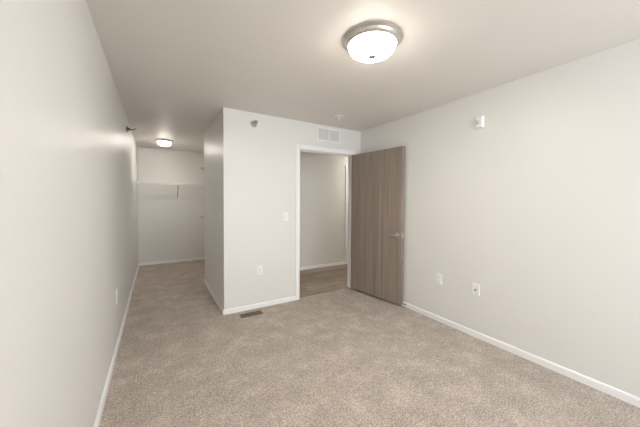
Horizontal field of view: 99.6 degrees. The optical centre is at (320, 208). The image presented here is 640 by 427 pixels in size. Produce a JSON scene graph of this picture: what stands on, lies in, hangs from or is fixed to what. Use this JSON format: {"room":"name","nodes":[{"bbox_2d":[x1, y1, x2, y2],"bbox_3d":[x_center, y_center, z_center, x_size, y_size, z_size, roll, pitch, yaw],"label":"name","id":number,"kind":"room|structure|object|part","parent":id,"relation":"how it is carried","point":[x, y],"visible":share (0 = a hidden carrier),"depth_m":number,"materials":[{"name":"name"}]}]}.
{"room":"empty bedroom","nodes":[
{"label":"empty bedroom","id":0,"kind":"room"},
{"bbox_2d":[0,0,138,426],"bbox_3d":[-1.508,0.114,1.767,0.115,2.520,8.778,-1,2,-31],"label":"wall","id":1,"kind":"structure","parent":0,"point":[69,186],"depth_m":1.03,"materials":[{"name":"white paint"}]},
{"bbox_2d":[94,263,138,426],"bbox_3d":[-1.460,1.263,1.833,0.014,0.060,8.778,-1,2,-31],"label":"baseboard","id":2,"kind":"structure","parent":1,"relation":"attached to","point":[105,391],"depth_m":2.12,"materials":[{"name":"white wood"}]},
{"bbox_2d":[137,147,204,262],"bbox_3d":[-3.204,-0.015,5.937,1.546,2.520,0.115,-1,2,-31],"label":"wall","id":3,"kind":"structure","parent":0,"point":[170,227],"depth_m":5.85,"materials":[{"name":"white paint"}]},
{"bbox_2d":[137,181,203,198],"bbox_3d":[-3.087,-0.383,5.739,1.316,0.342,0.324,-1,2,-31],"label":"wire shelf","id":4,"kind":"object","parent":3,"relation":"attached to","point":[138,182],"visible":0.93,"depth_m":5.60,"materials":[{"name":"white metal"}]},
{"bbox_3d":[-3.087,-0.519,5.743,1.302,0.041,0.306,-1,2,-31],"label":"long rail","id":5,"kind":"part","parent":4,"relation":"part of","materials":[{"name":"white metal"}]},
{"bbox_2d":[139,257,204,265],"bbox_3d":[-3.171,1.136,5.918,1.302,0.060,0.014,-1,2,-31],"label":"baseboard","id":6,"kind":"structure","parent":3,"relation":"attached to","point":[196,258],"depth_m":5.88,"materials":[{"name":"white wood"}]},
{"bbox_2d":[204,111,223,313],"bbox_3d":[-1.476,0.055,3.845,0.129,2.520,1.490,-1,2,-31],"label":"wall","id":7,"kind":"structure","parent":0,"point":[212,136],"depth_m":3.73,"materials":[{"name":"white paint"}]},
{"bbox_2d":[221,107,360,309],"bbox_3d":[-0.234,0.065,3.795,2.173,2.520,0.115,-1,2,-31],"label":"wall","id":8,"kind":"structure","parent":0,"point":[259,162],"depth_m":3.41,"materials":[{"name":"white paint"}]},
{"bbox_2d":[250,120,256,126],"bbox_3d":[-0.792,-1.045,3.290,0.082,0.082,0.108,-1,2,-31],"label":"sprinkler","id":9,"kind":"object","parent":8,"relation":"attached to","point":[253,123],"visible":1,"depth_m":3.31,"materials":[{"name":"silver metal"}]},
{"bbox_2d":[223,296,295,314],"bbox_3d":[-0.742,1.222,3.449,0.952,0.060,0.014,-1,2,-31],"label":"baseboard","id":10,"kind":"structure","parent":8,"relation":"attached to","point":[293,298],"depth_m":3.42,"materials":[{"name":"white wood"}]},
{"bbox_2d":[257,266,261,274],"bbox_3d":[-0.766,0.778,3.423,0.074,0.118,0.010,-1,2,-31],"label":"wall outlet","id":11,"kind":"object","parent":8,"relation":"attached to","point":[259,268],"visible":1,"depth_m":3.42,"materials":[{"name":"white plastic"}]},
{"bbox_2d":[283,212,287,220],"bbox_3d":[-0.456,0.103,3.584,0.074,0.118,0.019,-1,2,-31],"label":"light switch","id":12,"kind":"object","parent":8,"relation":"attached to","point":[285,214],"visible":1,"depth_m":3.58,"materials":[{"name":"white plastic"}]},
{"bbox_2d":[295,144,356,299],"bbox_3d":[0.085,0.180,3.985,1.036,2.123,0.129,-1,2,-31],"label":"door frame","id":13,"kind":"structure","parent":8,"relation":"attached to","point":[305,148],"depth_m":3.78,"materials":[{"name":"white wood"}]},
{"bbox_2d":[351,146,404,304],"bbox_3d":[0.766,0.209,3.806,0.161,2.032,0.917,-1,2,-38],"label":"door","id":14,"kind":"structure","parent":13,"relation":"attached to","point":[377,193],"depth_m":3.73,"materials":[{"name":"laminate"}]},
{"bbox_2d":[317,126,340,143],"bbox_3d":[0.131,-1.067,3.907,0.404,0.202,0.010,-1,2,-31],"label":"air vent","id":15,"kind":"object","parent":8,"relation":"in","point":[324,134],"visible":1,"depth_m":3.90,"materials":[{"name":"white metal"}]},
{"bbox_2d":[300,151,348,266],"bbox_3d":[0.102,0.015,5.613,4.403,2.520,0.105,-1,2,-31],"label":"wall","id":16,"kind":"structure","parent":0,"point":[322,176],"depth_m":5.51,"materials":[{"name":"white paint"}]},
{"bbox_2d":[300,261,344,270],"bbox_3d":[-0.612,1.174,5.147,2.678,0.060,0.014,-1,2,-31],"label":"baseboard","id":17,"kind":"structure","parent":16,"relation":"attached to","point":[336,263],"depth_m":5.54,"materials":[{"name":"white wood"}]},
{"bbox_2d":[345,166,347,263],"bbox_3d":[0.928,0.125,6.110,0.973,2.123,0.119,-1,2,-31],"label":"door frame","id":18,"kind":"structure","parent":16,"relation":"attached to","point":[346,167],"depth_m":5.82,"materials":[{"name":"white wood"}]},
{"bbox_2d":[86,0,639,152],"bbox_3d":[0.858,-1.221,3.161,5.631,0.100,9.008,-1,2,-31],"label":"ceiling","id":19,"kind":"structure","parent":0,"point":[174,65],"depth_m":1.98,"materials":[{"name":"white paint"}]},
{"bbox_2d":[155,138,172,146],"bbox_3d":[-2.818,-1.186,4.898,0.286,0.116,0.286,-1,2,-31],"label":"ceiling lamp","id":20,"kind":"object","parent":19,"relation":"attached to","point":[163,142],"visible":1,"depth_m":4.82,"materials":[{"name":"white glass"}]},
{"bbox_3d":[-2.818,-1.177,4.898,0.229,0.074,0.229,-1,2,-31],"label":"lamp shade","id":21,"kind":"part","parent":20,"relation":"part of","materials":[{"name":"white glass"}]},
{"bbox_2d":[334,115,343,120],"bbox_3d":[0.243,-1.154,3.463,0.120,0.060,0.120,-1,2,-31],"label":"sprinkler","id":22,"kind":"object","parent":19,"relation":"attached to","point":[338,117],"visible":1,"depth_m":3.45,"materials":[{"name":"white plastic"}]},
{"bbox_2d":[343,20,402,62],"bbox_3d":[0.349,-1.072,1.819,0.394,0.128,0.394,-1,2,-31],"label":"ceiling lamp","id":23,"kind":"object","parent":19,"relation":"attached to","point":[375,40],"visible":1,"depth_m":1.72,"materials":[{"name":"white glass"}]},
{"bbox_3d":[0.349,-1.060,1.820,0.315,0.070,0.315,-1,2,-31],"label":"lamp shade","id":24,"kind":"part","parent":23,"relation":"part of","materials":[{"name":"white glass"}]},
{"bbox_2d":[99,259,639,426],"bbox_3d":[0.891,1.307,3.262,5.516,0.080,8.778,-1,2,-31],"label":"floor","id":25,"kind":"structure","parent":0,"point":[348,357],"depth_m":2.16,"materials":[{"name":"carpet"}]},
{"bbox_2d":[239,310,262,317],"bbox_3d":[-0.822,1.254,3.228,0.260,0.007,0.104,-1,2,-31],"label":"floor vent","id":26,"kind":"object","parent":25,"relation":"in","point":[249,314],"visible":1,"depth_m":3.22,"materials":[{"name":"brown metal"}]},
{"bbox_2d":[361,39,639,397],"bbox_3d":[2.078,0.131,1.971,0.115,2.520,5.405,-1,2,-31],"label":"wall","id":27,"kind":"structure","parent":0,"point":[537,206],"depth_m":2.27,"materials":[{"name":"white paint"}]},
{"bbox_2d":[436,273,441,284],"bbox_3d":[1.347,0.792,3.067,0.010,0.118,0.074,-1,2,-31],"label":"wall outlet","id":28,"kind":"object","parent":27,"relation":"attached to","point":[438,276],"visible":1,"depth_m":3.07,"materials":[{"name":"white plastic"}]},
{"bbox_2d":[472,282,479,295],"bbox_3d":[1.556,0.806,2.713,0.020,0.120,0.076,-1,2,-31],"label":"cable plate","id":29,"kind":"object","parent":27,"relation":"attached to","point":[475,287],"visible":1,"depth_m":2.71,"materials":[{"name":"white plastic"}]},
{"bbox_2d":[475,116,483,128],"bbox_3d":[1.561,-0.851,2.657,0.038,0.116,0.080,-1,2,-31],"label":"fire alarm strobe","id":30,"kind":"object","parent":27,"relation":"attached to","point":[479,121],"visible":1,"depth_m":2.64,"materials":[{"name":"white plastic"}]},
{"bbox_2d":[401,301,639,407],"bbox_3d":[2.015,1.281,1.970,0.014,0.060,5.405,-1,2,-31],"label":"baseboard","id":31,"kind":"structure","parent":27,"relation":"attached to","point":[631,399],"depth_m":2.25,"materials":[{"name":"white wood"}]}
]}

